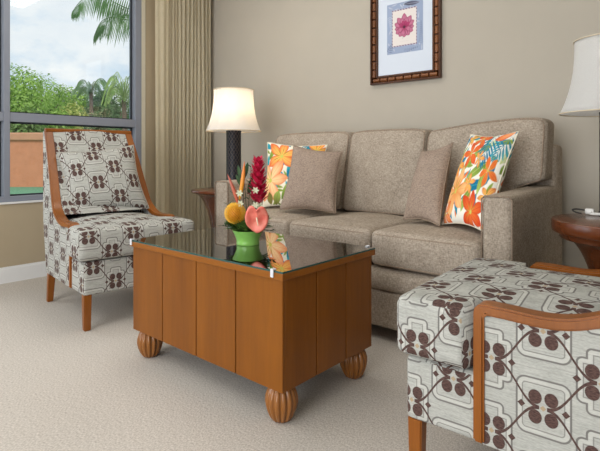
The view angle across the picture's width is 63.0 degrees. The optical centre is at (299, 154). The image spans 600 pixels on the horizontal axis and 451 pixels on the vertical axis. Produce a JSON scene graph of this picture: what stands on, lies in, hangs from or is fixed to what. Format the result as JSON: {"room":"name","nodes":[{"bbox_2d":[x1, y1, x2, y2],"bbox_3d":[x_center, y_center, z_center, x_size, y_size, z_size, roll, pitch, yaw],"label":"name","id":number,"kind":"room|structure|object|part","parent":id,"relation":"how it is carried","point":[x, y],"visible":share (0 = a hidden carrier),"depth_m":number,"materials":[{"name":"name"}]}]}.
{"room":"living room","nodes":[
{"label":"living room","id":0,"kind":"room"},
{"bbox_2d":[0,0,155,267],"bbox_3d":[-2.766,-0.380,2.633,0.150,2.720,5.550,0,0,41],"label":"wall","id":1,"kind":"structure","parent":0,"point":[21,224],"depth_m":3.53,"materials":[{"name":"paint"}]},
{"bbox_2d":[0,200,42,204],"bbox_3d":[-2.504,0.332,2.819,0.022,0.014,3.575,0,0,41],"label":"trim","id":2,"kind":"structure","parent":1,"relation":"attached to","point":[32,201],"depth_m":3.43,"materials":[{"name":"white paint"}]},
{"bbox_2d":[0,261,46,283],"bbox_3d":[-2.704,0.826,2.579,0.016,0.109,5.550,0,0,41],"label":"baseboard","id":3,"kind":"structure","parent":1,"relation":"attached to","point":[15,273],"depth_m":3.44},
{"bbox_2d":[0,0,140,202],"bbox_3d":[-2.546,-0.608,2.842,0.099,1.865,3.555,0,0,41],"label":"window","id":4,"kind":"structure","parent":1,"relation":"in","point":[7,117],"depth_m":3.57,"materials":[{"name":"metal"}]},
{"bbox_3d":[-1.731,-0.264,3.781,0.091,0.064,0.953,0,0,41],"label":"rail","id":5,"kind":"part","parent":4,"relation":"part of","materials":[{"name":"metal"}]},
{"bbox_2d":[141,0,144,177],"bbox_3d":[-1.332,-0.598,4.166,0.006,1.885,0.035,0,0,41],"label":"trim","id":6,"kind":"structure","parent":1,"relation":"attached to","point":[142,1],"depth_m":4.16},
{"bbox_2d":[0,276,500,450],"bbox_3d":[-0.580,0.930,0.735,5.640,0.100,5.550,0,0,41],"label":"floor","id":7,"kind":"structure","parent":0,"point":[64,386],"depth_m":1.78,"materials":[{"name":"beige carpet"}]},
{"bbox_2d":[43,128,193,331],"bbox_3d":[-1.126,0.357,2.926,0.648,1.046,0.885,0,0,-42],"label":"armchair","id":8,"kind":"object","parent":7,"relation":"on","point":[88,249],"visible":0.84,"depth_m":2.73,"materials":[{"name":"fabric"}]},
{"bbox_3d":[-1.494,0.789,2.933,0.039,0.182,0.069,0,0,-42],"label":"leg","id":9,"kind":"part","parent":8,"relation":"part of","materials":[{"name":"brown wood"}]},
{"bbox_3d":[-1.399,0.276,2.840,0.063,0.848,0.648,0,0,-42],"label":"panel","id":10,"kind":"part","parent":8,"relation":"part of","materials":[{"name":"fabric"}]},
{"bbox_3d":[-1.379,0.272,2.806,0.062,0.849,0.617,0,0,-39],"label":"arm rail","id":11,"kind":"part","parent":8,"relation":"part of","materials":[{"name":"brown wood"}]},
{"bbox_3d":[-1.071,0.789,2.457,0.039,0.182,0.039,0,0,-42],"label":"leg","id":12,"kind":"part","parent":8,"relation":"part of","materials":[{"name":"brown wood"}]},
{"bbox_3d":[-1.375,-0.154,3.205,0.545,0.024,0.034,0,0,-42],"label":"rail","id":13,"kind":"part","parent":8,"relation":"part of","materials":[{"name":"brown wood"}]},
{"bbox_3d":[-1.280,0.270,3.100,0.508,0.856,0.422,0,0,-42],"label":"backrest","id":14,"kind":"part","parent":8,"relation":"part of","materials":[{"name":"fabric"}]},
{"bbox_2d":[56,145,148,208],"bbox_3d":[-1.223,0.138,3.048,0.516,0.411,0.213,0,0,-35],"label":"pillow","id":15,"kind":"object","parent":8,"relation":"on","point":[109,177],"visible":0.93,"depth_m":2.98,"materials":[{"name":"fabric"}]},
{"bbox_2d":[66,211,193,261],"bbox_3d":[-1.062,0.439,2.853,0.648,0.180,0.690,0,0,-42],"label":"seat cushion","id":16,"kind":"object","parent":8,"relation":"on","point":[97,237],"depth_m":2.56,"materials":[{"name":"fabric"}]},
{"bbox_3d":[-1.008,0.276,3.187,0.063,0.848,0.648,0,0,-42],"label":"panel","id":17,"kind":"part","parent":8,"relation":"part of","materials":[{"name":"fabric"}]},
{"bbox_3d":[-0.977,0.272,3.163,0.062,0.849,0.617,0,0,-44],"label":"arm rail","id":18,"kind":"part","parent":8,"relation":"part of","materials":[{"name":"brown wood"}]},
{"bbox_2d":[191,187,214,227],"bbox_3d":[-0.517,0.565,3.587,0.550,0.630,0.550,0,0,41],"label":"side table","id":19,"kind":"object","parent":7,"relation":"on","point":[207,195],"visible":0.23,"depth_m":3.45,"materials":[{"name":"brown wood"}]},
{"bbox_2d":[206,87,261,179],"bbox_3d":[-0.489,-0.127,3.609,0.411,0.752,0.411,0,0,41],"label":"table lamp","id":20,"kind":"object","parent":19,"relation":"on","point":[233,112],"visible":0.94,"depth_m":3.49,"materials":[{"name":"white fabric"}]},
{"bbox_3d":[-0.489,-0.327,3.609,0.398,0.303,0.398,0,0,41],"label":"lamp shade","id":21,"kind":"part","parent":20,"relation":"part of","materials":[{"name":"white fabric"}]},
{"bbox_2d":[130,226,374,422],"bbox_3d":[-0.222,0.622,2.046,0.914,0.516,0.555,0,0,41],"label":"coffee table","id":22,"kind":"object","parent":7,"relation":"on","point":[277,313],"visible":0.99,"depth_m":1.78,"materials":[{"name":"brown wood"}]},
{"bbox_2d":[221,155,275,245],"bbox_3d":[-0.209,0.183,2.030,0.232,0.371,0.205,0,0,41],"label":"flower arrangement","id":23,"kind":"object","parent":22,"relation":"on","point":[248,225],"visible":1,"depth_m":2.01,"materials":[{"name":"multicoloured plant"}]},
{"bbox_3d":[-0.265,0.242,2.002,0.056,0.056,0.056,0,0,41],"label":"pincushion flower","id":24,"kind":"part","parent":23,"relation":"part of","materials":[{"name":"plant"}]},
{"bbox_3d":[-0.216,0.340,2.032,0.129,0.059,0.129,0,0,41],"label":"pot","id":25,"kind":"part","parent":23,"relation":"part of","materials":[{"name":"green ceramic"}]},
{"bbox_3d":[-0.176,0.100,2.063,0.095,0.205,0.093,0,0,41],"label":"ginger flower","id":26,"kind":"part","parent":23,"relation":"part of","materials":[{"name":"red plant"}]},
{"bbox_3d":[-0.222,0.372,2.046,0.912,0.006,0.541,0,0,41],"label":"glass","id":27,"kind":"part","parent":22,"relation":"part of","materials":[{"name":"glass"}]},
{"bbox_2d":[215,117,561,330],"bbox_3d":[0.410,0.345,2.846,1.848,1.070,0.894,0,0,41],"label":"sofa","id":28,"kind":"object","parent":7,"relation":"on","point":[377,169],"visible":0.61,"depth_m":2.42,"materials":[{"name":"fabric"}]},
{"bbox_3d":[-0.235,0.486,3.392,0.124,0.668,0.810,0,0,41],"label":"arm","id":29,"kind":"part","parent":28,"relation":"part of"},
{"bbox_2d":[226,207,349,234],"bbox_3d":[-0.036,0.433,3.128,0.528,0.188,0.736,0,0,41],"label":"seat cushion","id":30,"kind":"object","parent":28,"relation":"on","point":[280,220],"depth_m":2.85,"materials":[{"name":"beige fabric"}]},
{"bbox_2d":[262,142,327,206],"bbox_3d":[-0.045,0.125,3.151,0.424,0.425,0.174,0,0,24],"label":"floral pillow","id":31,"kind":"object","parent":28,"relation":"on","point":[279,155],"visible":0.43,"depth_m":3.13,"materials":[{"name":"fabric"}]},
{"bbox_2d":[279,145,342,213],"bbox_3d":[0.069,0.136,2.937,0.372,0.397,0.198,0,0,24],"label":"plain pillow","id":32,"kind":"object","parent":28,"relation":"on","point":[313,174],"visible":1,"depth_m":2.88,"materials":[{"name":"beige fabric"}]},
{"bbox_2d":[276,131,354,209],"bbox_3d":[0.087,0.094,3.377,0.664,0.506,0.272,0,0,41],"label":"cushion","id":33,"kind":"object","parent":28,"relation":"on","point":[336,140],"depth_m":3.19,"materials":[{"name":"beige fabric"}]},
{"bbox_2d":[290,211,420,262],"bbox_3d":[0.364,0.433,2.781,0.528,0.188,0.736,0,0,41],"label":"seat cushion","id":34,"kind":"object","parent":28,"relation":"on","point":[348,227],"depth_m":2.56,"materials":[{"name":"beige fabric"}]},
{"bbox_2d":[344,128,433,215],"bbox_3d":[0.540,0.094,2.983,0.524,0.506,0.272,0,0,41],"label":"cushion","id":35,"kind":"object","parent":28,"relation":"on","point":[380,165],"depth_m":2.90,"materials":[{"name":"beige fabric"}]},
{"bbox_3d":[0.368,0.588,2.785,1.584,0.110,0.726,0,0,41],"label":"rail","id":36,"kind":"part","parent":28,"relation":"part of","materials":[{"name":"beige fabric"}]},
{"bbox_2d":[372,219,480,275],"bbox_3d":[0.764,0.433,2.434,0.528,0.188,0.736,0,0,41],"label":"seat cushion","id":37,"kind":"object","parent":28,"relation":"on","point":[417,247],"depth_m":2.19,"materials":[{"name":"beige fabric"}]},
{"bbox_2d":[402,142,453,225],"bbox_3d":[0.654,0.135,2.488,0.255,0.405,0.291,0,0,41],"label":"plain pillow","id":38,"kind":"object","parent":28,"relation":"on","point":[425,201],"visible":1,"depth_m":2.46,"materials":[{"name":"beige fabric"}]},
{"bbox_2d":[441,131,518,230],"bbox_3d":[0.837,0.113,2.306,0.324,0.449,0.288,0,0,-37],"label":"floral pillow","id":39,"kind":"object","parent":28,"relation":"on","point":[482,169],"visible":0.94,"depth_m":2.26,"materials":[{"name":"fabric"}]},
{"bbox_2d":[428,117,553,216],"bbox_3d":[0.980,0.079,2.602,0.629,0.536,0.272,0,0,41],"label":"cushion","id":40,"kind":"object","parent":28,"relation":"on","point":[531,164],"depth_m":2.42,"materials":[{"name":"beige fabric"}]},
{"bbox_3d":[1.054,0.486,2.274,0.124,0.668,0.810,0,0,41],"label":"arm","id":41,"kind":"part","parent":28,"relation":"part of"},
{"bbox_3d":[0.637,0.382,3.095,1.822,0.876,0.150,0,0,41],"label":"frame","id":42,"kind":"part","parent":28,"relation":"part of","materials":[{"name":"beige fabric"}]},
{"bbox_2d":[397,258,599,450],"bbox_3d":[0.787,0.357,1.288,0.885,1.046,0.648,0,0,38],"label":"armchair","id":43,"kind":"object","parent":7,"relation":"on","point":[504,355],"visible":1,"depth_m":1.18,"materials":[{"name":"fabric"}]},
{"bbox_3d":[0.315,0.789,1.314,0.039,0.182,0.039,0,0,38],"label":"leg","id":44,"kind":"part","parent":43,"relation":"part of","materials":[{"name":"brown wood"}]},
{"bbox_2d":[397,258,599,368],"bbox_3d":[0.710,0.439,1.349,0.690,0.180,0.648,0,0,38],"label":"seat cushion","id":45,"kind":"object","parent":43,"relation":"on","point":[481,313],"depth_m":1.21,"materials":[{"name":"fabric"}]},
{"bbox_3d":[0.683,0.272,1.029,0.617,0.849,0.062,0,0,36],"label":"arm rail","id":46,"kind":"part","parent":43,"relation":"part of","materials":[{"name":"brown wood"}]},
{"bbox_3d":[0.718,0.276,1.011,0.648,0.848,0.063,0,0,38],"label":"panel","id":47,"kind":"part","parent":43,"relation":"part of","materials":[{"name":"fabric"}]},
{"bbox_3d":[1.013,0.272,1.452,0.617,0.849,0.062,0,0,40],"label":"arm rail","id":48,"kind":"part","parent":43,"relation":"part of","materials":[{"name":"brown wood"}]},
{"bbox_2d":[551,213,599,268],"bbox_3d":[1.241,0.565,1.849,0.524,0.630,0.524,0,0,41],"label":"side table","id":49,"kind":"object","parent":7,"relation":"on","point":[583,229],"visible":0.69,"depth_m":1.81,"materials":[{"name":"brown wood"}]},
{"bbox_2d":[559,33,599,212],"bbox_3d":[1.300,-0.127,2.023,0.411,0.752,0.411,0,0,41],"label":"table lamp","id":50,"kind":"object","parent":49,"relation":"on","point":[583,97],"visible":0.98,"depth_m":1.98,"materials":[{"name":"white fabric"}]},
{"bbox_3d":[1.300,-0.327,2.023,0.398,0.303,0.398,0,0,41],"label":"lamp shade","id":51,"kind":"part","parent":50,"relation":"part of","materials":[{"name":"white fabric"}]},
{"bbox_2d":[572,208,599,215],"bbox_3d":[1.195,0.236,2.047,0.111,0.024,0.080,0,0,41],"label":"charging cord","id":52,"kind":"object","parent":49,"relation":"on","point":[590,211],"visible":1,"depth_m":2.04,"materials":[{"name":"plastic"}]},
{"bbox_2d":[211,0,599,268],"bbox_3d":[1.288,-0.380,2.888,5.940,2.720,0.150,0,0,41],"label":"wall","id":53,"kind":"structure","parent":0,"point":[306,63],"depth_m":3.30,"materials":[{"name":"paint"}]},
{"bbox_2d":[370,0,441,85],"bbox_3d":[0.698,-0.858,3.280,0.523,0.735,0.031,0,0,41],"label":"framed print","id":54,"kind":"object","parent":53,"relation":"attached to","point":[406,35],"visible":1,"depth_m":3.28,"materials":[{"name":"brown wood"}]},
{"bbox_3d":[0.522,-0.858,3.433,0.030,0.639,0.030,0,0,41],"label":"bamboo moulding","id":55,"kind":"part","parent":54,"relation":"part of","materials":[{"name":"brown wood"}]},
{"bbox_3d":[0.699,-0.518,3.280,0.481,0.030,0.030,0,0,41],"label":"bamboo moulding","id":56,"kind":"part","parent":54,"relation":"part of","materials":[{"name":"brown wood"}]},
{"bbox_3d":[0.875,-0.858,3.127,0.030,0.639,0.030,0,0,41],"label":"bamboo moulding","id":57,"kind":"part","parent":54,"relation":"part of","materials":[{"name":"brown wood"}]},
{"bbox_3d":[-0.580,-1.790,0.735,5.940,0.100,5.850,0,0,41],"label":"ceiling","id":58,"kind":"structure","parent":0,"visible":0},
{"bbox_3d":[-2.167,-1.712,3.026,0.120,0.053,4.130,0,0,41],"label":"track","id":59,"kind":"object","parent":58,"relation":"attached to","visible":0},
{"bbox_2d":[155,0,210,229],"bbox_3d":[-1.027,-0.407,4.333,0.073,2.545,0.600,0,0,38],"label":"curtain","id":60,"kind":"object","parent":59,"relation":"hanging from","point":[182,27],"visible":0.84,"depth_m":4.33,"materials":[{"name":"beige fabric"}]},
{"label":"outside","id":61,"kind":"structure","parent":0,"visible":0},
{"bbox_2d":[10,187,42,193],"bbox_3d":[-18.071,1.130,35.549,66.100,0.200,110.000,0,0,41],"label":"ground","id":62,"kind":"structure","parent":61,"point":[13,190],"depth_m":14.20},
{"bbox_2d":[10,133,42,186],"bbox_3d":[-7.745,0.155,15.925,18.100,1.750,0.371,0,0,0],"label":"wall","id":63,"kind":"structure","parent":62,"relation":"on","point":[26,149],"depth_m":15.80,"materials":[{"name":"paint"}]},
{"bbox_2d":[10,105,47,132],"bbox_3d":[-9.852,-0.393,17.752,1.073,2.870,1.224,0,0,41],"label":"bush","id":64,"kind":"object","parent":62,"relation":"on","point":[17,128],"visible":0.19,"depth_m":17.61,"materials":[{"name":"green plant"}]},
{"bbox_2d":[10,63,53,132],"bbox_3d":[-12.467,-1.452,20.874,3.498,4.987,3.245,0,0,-19],"label":"broad tree","id":65,"kind":"object","parent":62,"relation":"on","point":[23,97],"visible":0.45,"depth_m":20.60,"materials":[{"name":"green plant"}]},
{"bbox_2d":[11,73,85,127],"bbox_3d":[-14.263,-1.737,26.314,4.388,5.558,4.165,0,0,12],"label":"broad tree","id":66,"kind":"object","parent":62,"relation":"on","point":[56,105],"visible":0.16,"depth_m":26.45,"materials":[{"name":"green plant"}]},
{"bbox_2d":[32,85,88,115],"bbox_3d":[-16.087,-1.836,32.439,4.632,5.757,3.922,0,0,7],"label":"broad tree","id":67,"kind":"object","parent":62,"relation":"on","point":[84,95],"visible":0.03,"depth_m":32.35,"materials":[{"name":"green plant"}]},
{"bbox_2d":[49,109,73,128],"bbox_3d":[-9.069,-0.356,18.593,0.965,2.796,1.049,0,0,41],"label":"bush","id":68,"kind":"object","parent":62,"relation":"on","point":[58,111],"visible":0.08,"depth_m":18.40,"materials":[{"name":"green plant"}]},
{"bbox_2d":[59,100,88,128],"bbox_3d":[-11.040,-0.836,24.104,1.814,3.764,1.969,0,0,27],"label":"bush","id":69,"kind":"object","parent":62,"relation":"on","point":[78,108],"visible":0.11,"depth_m":23.90,"materials":[{"name":"green plant"}]},
{"bbox_2d":[71,78,112,115],"bbox_3d":[-8.493,-1.075,19.904,1.474,4.219,1.518,0,0,4],"label":"palm","id":70,"kind":"object","parent":62,"relation":"on","point":[80,88],"visible":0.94,"depth_m":19.93,"materials":[{"name":"green palm leaf"},{"name":"bark"}]},
{"bbox_2d":[83,111,107,129],"bbox_3d":[-7.333,-0.274,17.662,1.091,2.632,1.097,0,0,-15],"label":"bush","id":71,"kind":"object","parent":62,"relation":"on","point":[94,114],"visible":0.07,"depth_m":17.51,"materials":[{"name":"green plant"}]},
{"bbox_2d":[77,90,121,117],"bbox_3d":[-15.597,-2.039,37.956,4.877,6.164,4.238,0,0,12],"label":"broad tree","id":72,"kind":"object","parent":62,"relation":"on","point":[100,90],"visible":0.02,"depth_m":37.56,"materials":[{"name":"green plant"}]},
{"bbox_2d":[71,0,128,46],"bbox_3d":[-2.730,-1.715,9.349,2.859,5.539,1.812,0,0,7],"label":"palm","id":73,"kind":"object","parent":62,"relation":"on","point":[75,14],"visible":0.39,"depth_m":8.72,"materials":[{"name":"green palm leaf"},{"name":"bark"}]},
{"bbox_2d":[84,86,128,130],"bbox_3d":[-11.062,-1.587,29.030,2.576,5.252,2.878,0,0,41],"label":"broad tree","id":74,"kind":"object","parent":62,"relation":"on","point":[105,111],"visible":0.27,"depth_m":28.19,"materials":[{"name":"green plant"}]},
{"bbox_2d":[101,72,128,130],"bbox_3d":[-6.015,-0.950,16.982,1.568,3.970,1.640,0,0,-13],"label":"palm","id":75,"kind":"object","parent":62,"relation":"on","point":[119,90],"visible":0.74,"depth_m":16.93,"materials":[{"name":"green palm leaves"},{"name":"bark"}]}
]}

